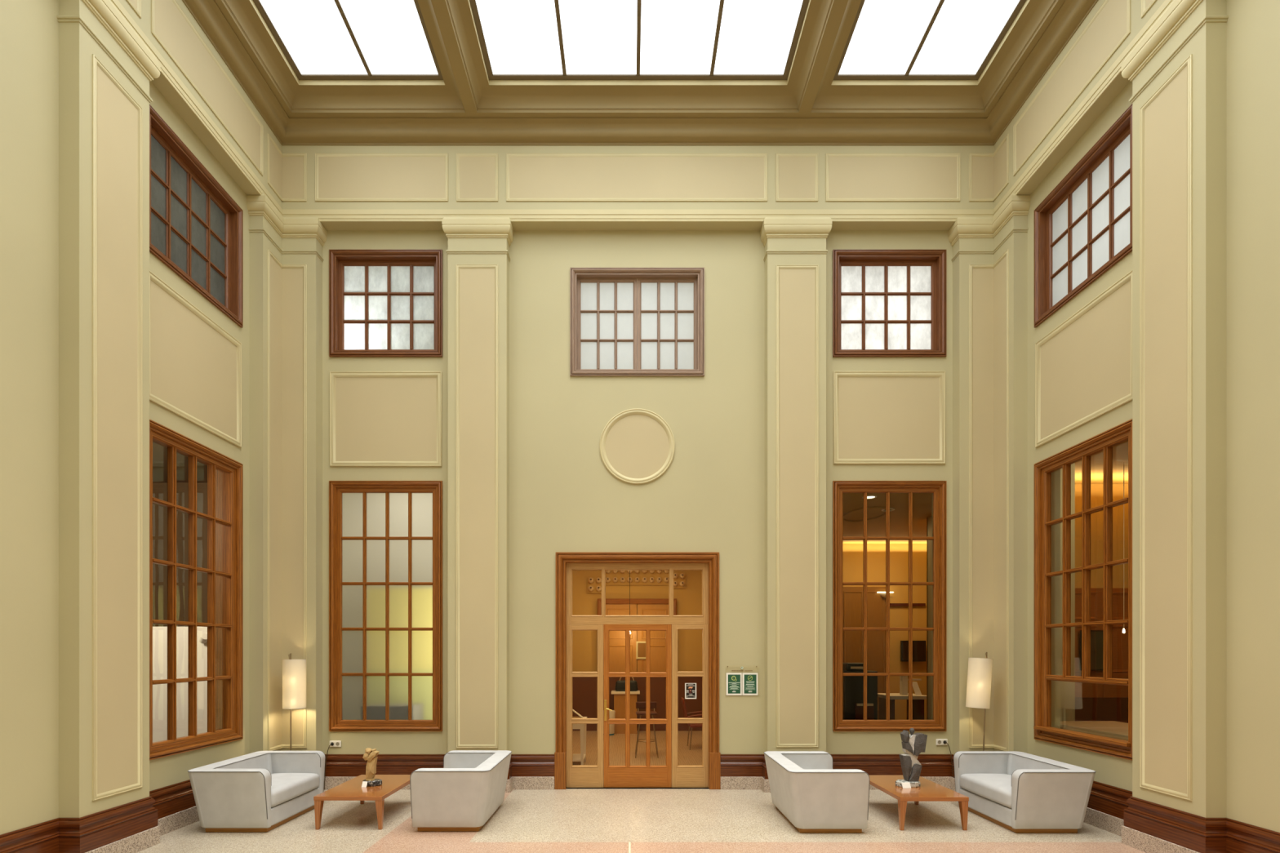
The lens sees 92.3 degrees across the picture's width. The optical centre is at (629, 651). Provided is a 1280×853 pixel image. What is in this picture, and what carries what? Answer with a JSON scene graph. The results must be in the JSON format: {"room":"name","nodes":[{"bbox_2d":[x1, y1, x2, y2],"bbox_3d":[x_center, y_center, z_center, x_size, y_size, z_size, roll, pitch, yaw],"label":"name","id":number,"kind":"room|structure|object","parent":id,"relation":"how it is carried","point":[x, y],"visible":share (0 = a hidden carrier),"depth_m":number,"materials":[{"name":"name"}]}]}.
{"room":"building lobby","nodes":[
{"label":"building lobby","id":0,"kind":"room"},
{"bbox_2d":[0,0,281,835],"bbox_3d":[-4.678,-2.594,3.475,0.420,8.799,9.189,0,0,0],"label":"wall","id":1,"kind":"structure","parent":0,"point":[29,28],"depth_m":4.81,"materials":[{"name":"paint"}]},
{"bbox_2d":[56,0,160,817],"bbox_3d":[-4.527,-1.873,5.358,0.234,7.358,0.847,0,0,0],"label":"pilaster","id":2,"kind":"object","parent":1,"relation":"attached to","point":[106,70],"visible":0.99,"depth_m":5.20,"materials":[{"name":"paint"}]},
{"bbox_2d":[126,0,141,17],"bbox_3d":[-4.462,-6.087,5.364,0.015,0.613,0.503,0,0,0],"label":"wall panel","id":3,"kind":"object","parent":1,"relation":"attached to","point":[135,5],"visible":1,"depth_m":5.57,"materials":[{"name":"beige paint"}]},
{"bbox_2d":[149,270,241,448],"bbox_3d":[-4.625,-3.044,6.598,0.025,1.241,1.448,0,0,0],"label":"wall panel","id":4,"kind":"object","parent":1,"relation":"attached to","point":[195,365],"visible":0.83,"depth_m":6.50,"materials":[{"name":"beige paint"}]},
{"bbox_2d":[149,419,243,760],"bbox_3d":[-4.743,-0.591,6.598,0.283,3.280,1.476,0,0,0],"label":"window","id":5,"kind":"structure","parent":1,"relation":"in","point":[224,516],"depth_m":6.87,"materials":[{"name":"brown wood"}]},
{"bbox_2d":[149,104,243,327],"bbox_3d":[-4.675,-4.559,6.598,0.147,1.399,1.476,0,0,0],"label":"window","id":6,"kind":"structure","parent":1,"relation":"in","point":[196,227],"depth_m":6.65,"materials":[{"name":"brown wood"}]},
{"bbox_2d":[151,0,262,176],"bbox_3d":[-4.462,-6.087,6.611,0.015,0.613,1.740,0,0,0],"label":"wall panel","id":7,"kind":"object","parent":1,"relation":"attached to","point":[172,28],"visible":1,"depth_m":6.50,"materials":[{"name":"beige paint"}]},
{"bbox_2d":[0,754,554,852],"bbox_3d":[-2.809,1.579,3.475,3.654,0.453,9.189,0,0,0],"label":"baseboard","id":8,"kind":"structure","parent":1,"relation":"attached to","point":[137,826],"depth_m":5.77,"materials":[{"name":"brown wood"}]},
{"bbox_2d":[152,482,207,626],"bbox_3d":[-6.989,-0.496,10.224,4.259,4.659,0.028,0,0,0],"label":"wall","id":9,"kind":"structure","parent":0,"point":[159,489],"depth_m":10.21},
{"bbox_2d":[152,441,207,482],"bbox_3d":[-6.989,-2.811,7.832,4.203,0.028,4.755,0,0,0],"label":"ceiling","id":10,"kind":"structure","parent":0,"point":[159,452],"depth_m":9.39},
{"bbox_2d":[572,570,702,672],"bbox_3d":[0.063,-0.251,14.350,4.685,4.169,0.028,0,0,0],"label":"wall","id":11,"kind":"structure","parent":0,"point":[689,599],"depth_m":14.34,"materials":[{"name":"paint"}]},
{"bbox_2d":[586,577,601,593],"bbox_3d":[-0.805,-1.540,14.240,0.360,0.379,0.177,0,0,0],"label":"wall panel","id":12,"kind":"object","parent":11,"relation":"attached to","point":[593,584],"visible":1,"depth_m":14.29,"materials":[{"name":"brown"}]},
{"bbox_2d":[597,598,676,672],"bbox_3d":[0.171,0.294,14.266,1.839,3.022,0.084,0,0,0],"label":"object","id":13,"kind":"structure","parent":11,"relation":"in","point":[614,606],"depth_m":14.27,"materials":[{"name":"brown wood"}]},
{"bbox_2d":[635,641,645,658],"bbox_3d":[0.283,-0.022,14.254,0.265,0.410,0.024,0,0,0],"label":"picture","id":14,"kind":"object","parent":13,"relation":"attached to","point":[640,646],"visible":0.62,"depth_m":14.26,"materials":[{"name":"beige paint"}]},
{"bbox_2d":[638,643,645,657],"bbox_3d":[0.283,-0.022,14.262,0.195,0.340,0.007,0,0,0],"label":"print","id":15,"kind":"object","parent":14,"relation":"attached to","point":[642,646],"depth_m":14.26,"materials":[{"name":"brown paper"}]},
{"bbox_2d":[605,570,668,585],"bbox_3d":[0.177,-1.755,14.240,1.528,0.429,0.177,0,0,0],"label":"wall panel","id":16,"kind":"object","parent":11,"relation":"attached to","point":[612,577],"visible":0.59,"depth_m":14.29,"materials":[{"name":"brown"}]},
{"bbox_2d":[673,572,685,588],"bbox_3d":[1.136,-1.647,14.240,0.328,0.366,0.177,0,0,0],"label":"wall panel","id":17,"kind":"object","parent":11,"relation":"attached to","point":[679,578],"visible":1,"depth_m":14.29,"materials":[{"name":"brown"}]},
{"bbox_2d":[636,284,637,369],"bbox_3d":[0.105,-4.406,9.245,3.063,2.434,0.028,0,0,0],"label":"wall","id":18,"kind":"structure","parent":0,"point":[637,284],"depth_m":9.23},
{"bbox_2d":[281,145,993,788],"bbox_3d":[0.105,-2.594,8.112,9.986,8.799,0.420,0,0,0],"label":"wall","id":19,"kind":"structure","parent":0,"point":[710,498],"depth_m":8.07,"materials":[{"name":"paint"}]},
{"bbox_2d":[246,193,327,753],"bbox_3d":[-4.308,-1.873,7.757,0.671,7.358,0.639,0,0,0],"label":"pilaster","id":20,"kind":"object","parent":19,"relation":"attached to","point":[286,260],"visible":0.98,"depth_m":7.89,"materials":[{"name":"paint"}]},
{"bbox_2d":[267,133,306,201],"bbox_3d":[-4.309,-6.087,7.745,0.321,0.613,0.316,0,0,0],"label":"wall panel","id":21,"kind":"object","parent":19,"relation":"attached to","point":[286,172],"visible":1,"depth_m":7.90,"materials":[{"name":"beige paint"}]},
{"bbox_2d":[315,153,448,201],"bbox_3d":[-3.185,-6.087,7.896,1.706,0.613,0.015,0,0,0],"label":"wall panel","id":22,"kind":"object","parent":19,"relation":"attached to","point":[339,177],"visible":1,"depth_m":7.90,"materials":[{"name":"beige paint"}]},
{"bbox_2d":[328,480,442,731],"bbox_3d":[-3.194,-0.591,8.079,1.482,3.280,0.087,0,0,0],"label":"window","id":23,"kind":"structure","parent":19,"relation":"in","point":[385,537],"depth_m":8.11,"materials":[{"name":"brown wood"}]},
{"bbox_2d":[328,248,442,356],"bbox_3d":[-3.194,-4.559,8.108,1.482,1.399,0.147,0,0,0],"label":"window","id":24,"kind":"structure","parent":19,"relation":"in","point":[383,302],"depth_m":8.16,"materials":[{"name":"brown wood"}]},
{"bbox_2d":[329,371,441,466],"bbox_3d":[-3.196,-3.044,8.059,1.464,1.241,0.025,0,0,0],"label":"wall panel","id":25,"kind":"object","parent":19,"relation":"attached to","point":[378,419],"visible":1,"depth_m":8.07,"materials":[{"name":"beige paint"}]},
{"bbox_2d":[456,153,497,201],"bbox_3d":[-1.958,-6.087,7.896,0.535,0.613,0.015,0,0,0],"label":"wall panel","id":26,"kind":"object","parent":19,"relation":"attached to","point":[477,174],"visible":1,"depth_m":7.90,"materials":[{"name":"beige paint"}]},
{"bbox_2d":[441,217,513,751],"bbox_3d":[-1.958,-1.873,7.960,0.873,7.358,0.234,0,0,0],"label":"pilaster","id":27,"kind":"object","parent":19,"relation":"attached to","point":[477,252],"visible":0.99,"depth_m":7.90,"materials":[{"name":"paint"}]},
{"bbox_2d":[506,153,767,201],"bbox_3d":[0.092,-6.087,7.896,3.350,0.613,0.015,0,0,0],"label":"wall panel","id":28,"kind":"object","parent":19,"relation":"attached to","point":[530,177],"visible":1,"depth_m":7.90,"materials":[{"name":"beige paint"}]},
{"bbox_2d":[569,267,704,376],"bbox_3d":[0.100,-4.315,8.105,1.758,1.414,0.140,0,0,0],"label":"window","id":29,"kind":"structure","parent":19,"relation":"in","point":[603,300],"depth_m":8.16,"materials":[{"name":"brown wood"}]},
{"bbox_2d":[554,552,720,789],"bbox_3d":[0.102,0.255,8.100,2.168,3.101,0.153,0,0,0],"label":"door","id":30,"kind":"structure","parent":19,"relation":"in","point":[602,775],"depth_m":8.13,"materials":[{"name":"brown wood"}]},
{"bbox_2d":[566,624,603,787],"bbox_3d":[-0.600,0.723,8.146,0.504,2.157,0.050,0,0,0],"label":"light","id":31,"kind":"object","parent":30,"relation":"attached to","point":[577,776],"depth_m":8.13,"materials":[{"name":"clear glass"}]},
{"bbox_2d":[566,563,708,624],"bbox_3d":[0.101,-0.768,8.146,1.906,0.823,0.050,0,0,0],"label":"light","id":32,"kind":"object","parent":30,"relation":"attached to","point":[603,619],"depth_m":8.13,"materials":[{"name":"clear glass"}]},
{"bbox_2d":[671,624,708,787],"bbox_3d":[0.806,0.723,8.146,0.496,2.157,0.050,0,0,0],"label":"window panel","id":33,"kind":"object","parent":30,"relation":"attached to","point":[682,776],"depth_m":8.13,"materials":[{"name":"clear glass"}]},
{"bbox_2d":[684,683,696,698],"bbox_3d":[0.809,0.527,8.150,0.150,0.209,0.002,0,0,0],"label":"poster","id":34,"kind":"object","parent":30,"relation":"attached to","point":[690,688],"visible":1,"depth_m":8.15,"materials":[{"name":"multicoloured paper"}]},
{"bbox_2d":[600,408,675,484],"bbox_3d":[0.100,-2.685,8.058,0.986,0.986,0.026,0,0,0],"label":"medallion","id":35,"kind":"object","parent":19,"relation":"attached to","point":[637,446],"visible":1,"depth_m":8.07,"materials":[{"name":"beige paint"}]},
{"bbox_2d":[182,0,1097,145],"bbox_3d":[0.105,-6.589,3.392,9.147,0.178,9.021,0,0,0],"label":"crown molding","id":36,"kind":"structure","parent":19,"relation":"attached to","point":[288,131],"depth_m":7.76,"materials":[{"name":"paint"}]},
{"bbox_2d":[110,0,1173,222],"bbox_3d":[0.105,-5.596,3.392,9.147,0.150,9.021,0,0,0],"label":"trim","id":37,"kind":"structure","parent":19,"relation":"attached to","point":[323,215],"depth_m":7.88,"materials":[{"name":"beige paint"}]},
{"bbox_2d":[727,666,756,671],"bbox_3d":[1.478,0.385,8.060,0.448,0.401,0.017,0,0,0],"label":"notice board","id":38,"kind":"object","parent":19,"relation":"attached to","point":[742,668],"visible":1,"depth_m":8.06,"materials":[{"name":"plastic"}]},
{"bbox_2d":[726,672,742,695],"bbox_3d":[1.368,0.431,8.059,0.205,0.294,0.003,0,0,0],"label":"notice sheet","id":39,"kind":"object","parent":38,"relation":"attached to","point":[734,680],"visible":1,"depth_m":8.06,"materials":[{"name":"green paper"}]},
{"bbox_2d":[728,675,740,693],"bbox_3d":[1.370,0.431,8.059,0.164,0.248,0.001,0,0,0],"label":"print","id":40,"kind":"object","parent":39,"relation":"attached to","point":[734,681],"depth_m":8.06,"materials":[{"name":"green"}]},
{"bbox_2d":[742,672,757,695],"bbox_3d":[1.579,0.431,8.059,0.202,0.294,0.003,0,0,0],"label":"notice sheet","id":41,"kind":"object","parent":38,"relation":"attached to","point":[749,680],"visible":1,"depth_m":8.06,"materials":[{"name":"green paper"}]},
{"bbox_2d":[744,675,756,693],"bbox_3d":[1.581,0.431,8.059,0.161,0.248,0.001,0,0,0],"label":"print","id":42,"kind":"object","parent":41,"relation":"attached to","point":[750,681],"depth_m":8.06,"materials":[{"name":"green"}]},
{"bbox_2d":[760,217,831,751],"bbox_3d":[2.149,-1.873,7.960,0.869,7.358,0.234,0,0,0],"label":"pilaster","id":43,"kind":"object","parent":19,"relation":"attached to","point":[794,259],"visible":0.99,"depth_m":7.90,"materials":[{"name":"paint"}]},
{"bbox_2d":[775,153,817,201],"bbox_3d":[2.149,-6.087,7.896,0.542,0.613,0.015,0,0,0],"label":"wall panel","id":44,"kind":"object","parent":19,"relation":"attached to","point":[796,174],"visible":1,"depth_m":7.90,"materials":[{"name":"beige paint"}]},
{"bbox_2d":[832,248,946,356],"bbox_3d":[3.405,-4.559,8.108,1.482,1.399,0.147,0,0,0],"label":"window","id":45,"kind":"structure","parent":19,"relation":"in","point":[886,302],"depth_m":8.16,"materials":[{"name":"brown wood"}]},
{"bbox_2d":[832,480,946,731],"bbox_3d":[3.405,-0.591,8.079,1.482,3.280,0.087,0,0,0],"label":"window","id":46,"kind":"structure","parent":19,"relation":"in","point":[938,488],"depth_m":8.08,"materials":[{"name":"brown wood"}]},
{"bbox_2d":[833,371,945,464],"bbox_3d":[3.404,-3.061,8.059,1.465,1.213,0.025,0,0,0],"label":"wall panel","id":47,"kind":"object","parent":19,"relation":"attached to","point":[880,417],"visible":1,"depth_m":8.07,"materials":[{"name":"beige paint"}]},
{"bbox_2d":[825,153,960,201],"bbox_3d":[3.381,-6.087,7.896,1.727,0.613,0.015,0,0,0],"label":"wall panel","id":48,"kind":"object","parent":19,"relation":"attached to","point":[849,177],"visible":1,"depth_m":7.90,"materials":[{"name":"beige paint"}]},
{"bbox_2d":[936,738,947,745],"bbox_3d":[4.092,1.193,8.061,0.151,0.084,0.018,0,0,0],"label":"wall socket","id":49,"kind":"object","parent":19,"relation":"attached to","point":[939,741],"visible":1,"depth_m":8.05,"materials":[{"name":"white plastic"}]},
{"bbox_2d":[947,193,1030,755],"bbox_3d":[4.516,-1.873,7.756,0.675,7.358,0.643,0,0,0],"label":"pilaster","id":50,"kind":"object","parent":19,"relation":"attached to","point":[989,260],"visible":0.94,"depth_m":7.89,"materials":[{"name":"paint"}]},
{"bbox_2d":[968,133,1008,201],"bbox_3d":[4.520,-6.087,7.745,0.319,0.613,0.316,0,0,0],"label":"wall panel","id":51,"kind":"object","parent":19,"relation":"attached to","point":[988,173],"visible":1,"depth_m":7.89,"materials":[{"name":"beige paint"}]},
{"bbox_2d":[214,0,1065,117],"bbox_3d":[0.105,-6.850,3.475,9.986,0.343,9.692,0,0,0],"label":"ceiling","id":52,"kind":"structure","parent":0,"point":[810,90],"depth_m":7.47,"materials":[{"name":"paint"}]},
{"bbox_2d":[253,0,443,79],"bbox_3d":[-3.112,-6.914,3.392,1.769,0.026,8.077,0,0,0],"label":"window","id":53,"kind":"structure","parent":52,"relation":"attached to","point":[319,39],"depth_m":6.93,"materials":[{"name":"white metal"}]},
{"bbox_2d":[469,0,808,79],"bbox_3d":[0.102,-6.914,3.392,3.604,0.026,8.077,0,0,0],"label":"window","id":54,"kind":"structure","parent":52,"relation":"attached to","point":[519,39],"depth_m":6.96,"materials":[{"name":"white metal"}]},
{"bbox_2d":[833,0,1026,79],"bbox_3d":[3.320,-6.914,3.392,1.773,0.026,8.077,0,0,0],"label":"window","id":55,"kind":"structure","parent":52,"relation":"attached to","point":[887,39],"depth_m":6.93,"materials":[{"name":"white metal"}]},
{"bbox_2d":[137,730,1145,852],"bbox_3d":[0.105,1.848,6.482,9.986,0.084,15.706,0,0,0],"label":"floor","id":56,"kind":"structure","parent":0,"point":[567,820],"depth_m":6.19,"materials":[{"name":"beige stone"}]},
{"bbox_2d":[187,751,325,832],"bbox_3d":[-3.961,1.488,6.630,0.803,0.635,1.235,0,0,0],"label":"loveseat","id":57,"kind":"object","parent":56,"relation":"on","point":[260,791],"visible":0.98,"depth_m":6.11,"materials":[{"name":"grey fabric"}]},
{"bbox_2d":[271,773,319,807],"bbox_3d":[-3.847,1.477,6.630,0.576,0.198,0.968,0,0,0],"label":"seat cushion","id":58,"kind":"object","parent":57,"relation":"on","point":[286,788],"depth_m":6.61,"materials":[{"name":"grey fabric"}]},
{"bbox_2d":[282,653,306,751],"bbox_3d":[-4.219,0.916,7.680,0.326,1.779,0.300,0,0,0],"label":"floor lamp","id":59,"kind":"object","parent":56,"relation":"on","point":[294,671],"visible":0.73,"depth_m":7.57,"materials":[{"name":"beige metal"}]},
{"bbox_2d":[313,774,410,830],"bbox_3d":[-2.842,1.636,6.750,0.690,0.340,1.100,0,0,0],"label":"coffee table","id":60,"kind":"object","parent":56,"relation":"on","point":[352,789],"visible":0.73,"depth_m":6.39,"materials":[{"name":"brown wood"}]},
{"bbox_2d":[362,747,382,786],"bbox_3d":[-2.815,1.262,6.720,0.210,0.404,0.155,0,0,0],"label":"sculpture","id":61,"kind":"object","parent":60,"relation":"on","point":[371,755],"visible":0.96,"depth_m":6.68,"materials":[{"name":"stone"}]},
{"bbox_2d":[409,750,511,831],"bbox_3d":[-1.779,1.488,6.655,0.803,0.635,1.235,0,0,0],"label":"loveseat","id":62,"kind":"object","parent":56,"relation":"on","point":[462,795],"visible":1,"depth_m":6.09,"materials":[{"name":"grey fabric"}]},
{"bbox_2d":[572,716,586,765],"bbox_3d":[-0.976,1.441,9.790,0.560,0.730,0.600,0,0,0],"label":"side table","id":63,"kind":"object","parent":56,"relation":"on","point":[581,757],"visible":0.16,"depth_m":9.51,"materials":[{"name":"brown wood"}]},
{"bbox_2d":[572,754,586,761],"bbox_3d":[-0.976,1.693,9.790,0.520,0.025,0.560,0,0,0],"label":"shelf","id":64,"kind":"object","parent":63,"relation":"attached to","point":[575,757],"depth_m":9.69,"materials":[{"name":"wood"}]},
{"bbox_2d":[608,710,615,735],"bbox_3d":[-0.461,1.536,13.287,0.300,0.540,0.300,0,0,0],"label":"waste bin","id":65,"kind":"object","parent":56,"relation":"on","point":[611,713],"visible":0.25,"depth_m":13.18,"materials":[{"name":"white plastic"}]},
{"bbox_2d":[611,690,639,733],"bbox_3d":[-0.090,1.345,13.636,0.627,0.920,0.448,0,0,0],"label":"cabinet","id":66,"kind":"object","parent":56,"relation":"on","point":[619,696],"depth_m":13.46,"materials":[{"name":"brown wood"}]},
{"bbox_2d":[615,677,637,691],"bbox_3d":[-0.069,0.696,13.622,0.505,0.378,0.188,0,0,0],"label":"handbag","id":67,"kind":"object","parent":66,"relation":"on","point":[620,684],"visible":0.84,"depth_m":13.54,"materials":[{"name":"black leather"}]},
{"bbox_2d":[572,676,702,730],"bbox_3d":[0.063,1.158,14.021,4.518,1.295,0.266,0,0,0],"label":"wall","id":68,"kind":"structure","parent":56,"relation":"on","point":[584,689],"depth_m":13.93,"materials":[{"name":"brown wood"}]},
{"bbox_2d":[635,702,658,758],"bbox_3d":[0.290,1.346,10.573,0.398,0.922,0.398,0,0,0],"label":"bar stool","id":69,"kind":"object","parent":56,"relation":"on","point":[638,704],"visible":0.9,"depth_m":10.69,"materials":[{"name":"red wood"}]},
{"bbox_2d":[680,697,702,750],"bbox_3d":[1.309,1.341,11.469,0.664,0.931,0.544,0,0,0],"label":"armchair","id":70,"kind":"object","parent":56,"relation":"on","point":[683,703],"visible":0.52,"depth_m":11.24,"materials":[{"name":"brown wood"}]},
{"bbox_2d":[764,751,870,833],"bbox_3d":[1.959,1.488,6.600,0.803,0.635,1.235,0,0,0],"label":"loveseat","id":71,"kind":"object","parent":56,"relation":"on","point":[815,797],"visible":1,"depth_m":6.04,"materials":[{"name":"grey fabric"}]},
{"bbox_2d":[869,775,968,831],"bbox_3d":[3.060,1.636,6.720,0.690,0.340,1.100,0,0,0],"label":"coffee table","id":72,"kind":"object","parent":56,"relation":"on","point":[928,791],"visible":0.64,"depth_m":6.32,"materials":[{"name":"brown wood"}]},
{"bbox_2d":[895,728,927,787],"bbox_3d":[3.050,1.151,6.685,0.331,0.628,0.170,0,0,0],"label":"sculpture","id":73,"kind":"object","parent":72,"relation":"on","point":[913,745],"visible":0.99,"depth_m":6.64,"materials":[{"name":"grey stone"}]},
{"bbox_2d":[965,652,992,751],"bbox_3d":[4.390,0.909,7.680,0.351,1.793,0.300,0,0,0],"label":"floor lamp","id":74,"kind":"object","parent":56,"relation":"on","point":[980,669],"visible":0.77,"depth_m":7.58,"materials":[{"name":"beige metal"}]},
{"bbox_2d":[953,751,1096,833],"bbox_3d":[4.176,1.488,6.600,0.803,0.635,1.235,0,0,0],"label":"loveseat","id":75,"kind":"object","parent":56,"relation":"on","point":[1017,792],"visible":0.98,"depth_m":6.10,"materials":[{"name":"grey fabric"}]},
{"bbox_2d":[960,773,1011,808],"bbox_3d":[4.062,1.477,6.600,0.576,0.198,0.968,0,0,0],"label":"seat cushion","id":76,"kind":"object","parent":75,"relation":"on","point":[995,789],"depth_m":6.58,"materials":[{"name":"grey fabric"}]},
{"bbox_2d":[842,543,926,719],"bbox_3d":[4.703,-0.234,13.049,4.636,4.134,0.028,0,0,0],"label":"wall","id":77,"kind":"structure","parent":0,"point":[852,553],"depth_m":13.03,"materials":[{"name":"paint"}]},
{"bbox_2d":[842,586,885,719],"bbox_3d":[4.939,0.224,12.982,0.977,3.162,0.091,0,0,0],"label":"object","id":78,"kind":"structure","parent":77,"relation":"in","point":[852,597],"depth_m":12.95,"materials":[{"name":"brown wood"}]},
{"bbox_2d":[889,603,925,606],"bbox_3d":[5.324,-0.983,13.004,1.840,0.058,0.049,0,0,0],"label":"rail","id":79,"kind":"object","parent":77,"relation":"attached to","point":[891,604],"visible":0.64,"depth_m":12.98,"materials":[{"name":"red wood"}]},
{"bbox_2d":[900,640,925,661],"bbox_3d":[5.961,-0.003,12.928,0.512,0.438,0.060,0,0,0],"label":"screen","id":80,"kind":"object","parent":77,"relation":"attached to","point":[918,646],"visible":0.96,"depth_m":12.90,"materials":[{"name":"black plastic"}]},
{"bbox_2d":[842,493,932,543],"bbox_3d":[4.703,-2.287,10.678,4.580,0.028,4.713,0,0,0],"label":"ceiling","id":81,"kind":"structure","parent":0,"point":[922,502],"depth_m":10.36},
{"bbox_2d":[842,506,885,522],"bbox_3d":[3.896,-2.263,10.191,0.670,0.030,1.054,0,0,0],"label":"trim","id":82,"kind":"structure","parent":81,"relation":"attached to","point":[868,508],"depth_m":10.17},
{"bbox_2d":[926,518,927,719],"bbox_3d":[6.045,-0.234,10.476,1.951,4.078,0.028,0,0,0],"label":"wall","id":83,"kind":"structure","parent":0,"point":[926,518],"depth_m":10.49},
{"bbox_2d":[926,515,932,719],"bbox_3d":[5.084,-0.234,9.406,0.028,4.134,2.168,0,0,0],"label":"wall","id":84,"kind":"structure","parent":0,"point":[929,579],"depth_m":10.40,"materials":[{"name":"paint"}]},
{"bbox_2d":[1060,462,1075,721],"bbox_3d":[5.549,-0.496,8.339,0.902,4.603,0.105,0,0,0],"label":"wall","id":85,"kind":"structure","parent":0,"point":[1067,688],"depth_m":8.29,"materials":[{"name":"paint"}]},
{"bbox_2d":[1075,484,1128,588],"bbox_3d":[7.514,-0.496,10.294,4.888,4.659,0.028,0,0,0],"label":"wall","id":86,"kind":"structure","parent":0,"point":[1096,490],"depth_m":10.28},
{"bbox_2d":[1075,588,1128,697],"bbox_3d":[7.511,0.378,10.240,4.825,2.855,0.066,0,0,0],"label":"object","id":87,"kind":"structure","parent":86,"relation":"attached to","point":[1120,640],"depth_m":10.22,"materials":[{"name":"brown wood"}]},
{"bbox_2d":[1080,630,1102,671],"bbox_3d":[7.667,-0.013,10.168,0.451,0.667,0.042,0,0,0],"label":"television","id":88,"kind":"object","parent":87,"relation":"attached to","point":[1096,636],"visible":0.57,"depth_m":10.15,"materials":[{"name":"black plastic"}]},
{"bbox_2d":[1075,697,1128,723],"bbox_3d":[7.511,1.287,10.231,4.825,1.036,0.070,0,0,0],"label":"panelling","id":89,"kind":"object","parent":87,"relation":"attached to","point":[1086,709],"visible":0.07,"depth_m":10.20,"materials":[{"name":"red wood"}]},
{"bbox_2d":[1075,440,1128,484],"bbox_3d":[7.514,-2.811,7.587,4.832,0.028,5.385,0,0,0],"label":"ceiling","id":90,"kind":"structure","parent":0,"point":[1120,451],"depth_m":9.35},
{"bbox_2d":[1122,462,1124,633],"bbox_3d":[7.305,-1.529,9.091,0.034,2.522,0.034,0,0,0],"label":"pendant bulb","id":91,"kind":"object","parent":90,"relation":"hanging from","point":[1123,630],"visible":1,"depth_m":9.09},
{"bbox_2d":[993,0,1279,832],"bbox_3d":[4.888,-2.594,3.475,0.420,8.799,9.189,0,0,0],"label":"wall","id":92,"kind":"structure","parent":0,"point":[1253,26],"depth_m":4.86,"materials":[{"name":"paint"}]},
{"bbox_2d":[720,754,1279,852],"bbox_3d":[3.016,1.579,3.475,3.660,0.453,9.189,0,0,0],"label":"baseboard","id":93,"kind":"structure","parent":92,"relation":"attached to","point":[1143,825],"depth_m":5.74,"materials":[{"name":"brown wood"}]},
{"bbox_2d":[1013,0,1130,176],"bbox_3d":[4.672,-6.087,6.611,0.015,0.613,1.740,0,0,0],"label":"wall panel","id":94,"kind":"object","parent":92,"relation":"attached to","point":[1110,25],"visible":1,"depth_m":6.50,"materials":[{"name":"beige paint"}]},
{"bbox_2d":[1033,418,1132,760],"bbox_3d":[4.864,-0.591,6.598,0.168,3.280,1.476,0,0,0],"label":"window","id":95,"kind":"structure","parent":92,"relation":"in","point":[1104,442],"depth_m":6.59,"materials":[{"name":"brown wood"}]},
{"bbox_2d":[1034,103,1132,327],"bbox_3d":[4.885,-4.559,6.598,0.147,1.399,1.476,0,0,0],"label":"window","id":96,"kind":"structure","parent":92,"relation":"in","point":[1083,227],"depth_m":6.65,"materials":[{"name":"brown wood"}]},
{"bbox_2d":[1035,270,1132,448],"bbox_3d":[4.835,-3.044,6.598,0.025,1.241,1.448,0,0,0],"label":"wall panel","id":97,"kind":"object","parent":92,"relation":"attached to","point":[1083,366],"visible":0.83,"depth_m":6.51,"materials":[{"name":"beige paint"}]},
{"bbox_2d":[1141,0,1156,17],"bbox_3d":[4.672,-6.087,5.364,0.015,0.613,0.503,0,0,0],"label":"wall panel","id":98,"kind":"object","parent":92,"relation":"attached to","point":[1146,5],"visible":1,"depth_m":5.57,"materials":[{"name":"beige paint"}]},
{"bbox_2d":[1120,0,1228,817],"bbox_3d":[4.736,-1.873,5.358,0.234,7.358,0.847,0,0,0],"label":"pilaster","id":99,"kind":"object","parent":92,"relation":"attached to","point":[1177,71],"visible":0.99,"depth_m":5.22,"materials":[{"name":"paint"}]},
{"bbox_3d":[7.514,1.820,7.587,4.832,0.028,5.385,0,0,0],"label":"floor","id":100,"kind":"structure","parent":0,"visible":0},
{"bbox_2d":[1060,721,1128,741],"bbox_3d":[5.559,1.336,6.608,0.895,0.938,2.028,0,0,0],"label":"countertop","id":101,"kind":"structure","parent":100,"relation":"on","point":[1114,730],"depth_m":6.97,"materials":[{"name":"brown wood"}]},
{"bbox_3d":[4.703,1.820,11.762,4.580,0.028,2.546,0,0,0],"label":"floor","id":102,"kind":"structure","parent":0,"visible":0},
{"bbox_2d":[842,662,877,719],"bbox_3d":[4.016,1.006,10.884,0.580,1.600,0.550,0,0,0],"label":"photocopier","id":103,"kind":"object","parent":102,"relation":"on","point":[852,686],"visible":0.52,"depth_m":10.66,"materials":[{"name":"black plastic"}]},
{"bbox_2d":[877,675,926,719],"bbox_3d":[4.889,1.103,11.084,0.686,1.406,0.699,0,0,0],"label":"office desk","id":104,"kind":"object","parent":102,"relation":"on","point":[917,700],"visible":0.4,"depth_m":11.01,"materials":[{"name":"red wood"}]},
{"bbox_2d":[912,681,921,695],"bbox_3d":[5.111,0.664,10.957,0.150,0.230,0.096,0,0,0],"label":"card holder","id":105,"kind":"object","parent":104,"relation":"on","point":[915,686],"visible":0.85,"depth_m":10.95,"materials":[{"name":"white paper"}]},
{"bbox_3d":[-6.990,1.820,7.832,4.203,0.028,4.755,0,0,0],"label":"floor","id":106,"kind":"structure","parent":0,"visible":0},
{"bbox_2d":[152,626,207,742],"bbox_3d":[-7.619,0.721,9.133,2.804,2.169,0.084,0,0,0],"label":"wall","id":107,"kind":"structure","parent":106,"relation":"on","point":[159,633],"depth_m":9.09,"materials":[{"name":"paint"}]},
{"bbox_2d":[199,632,207,644],"bbox_3d":[-6.244,-0.195,9.024,0.117,0.170,0.160,0,0,-37],"label":"spot lamp","id":108,"kind":"object","parent":107,"relation":"attached to","point":[203,638],"visible":0.91,"depth_m":8.99,"materials":[{"name":"white plastic"}]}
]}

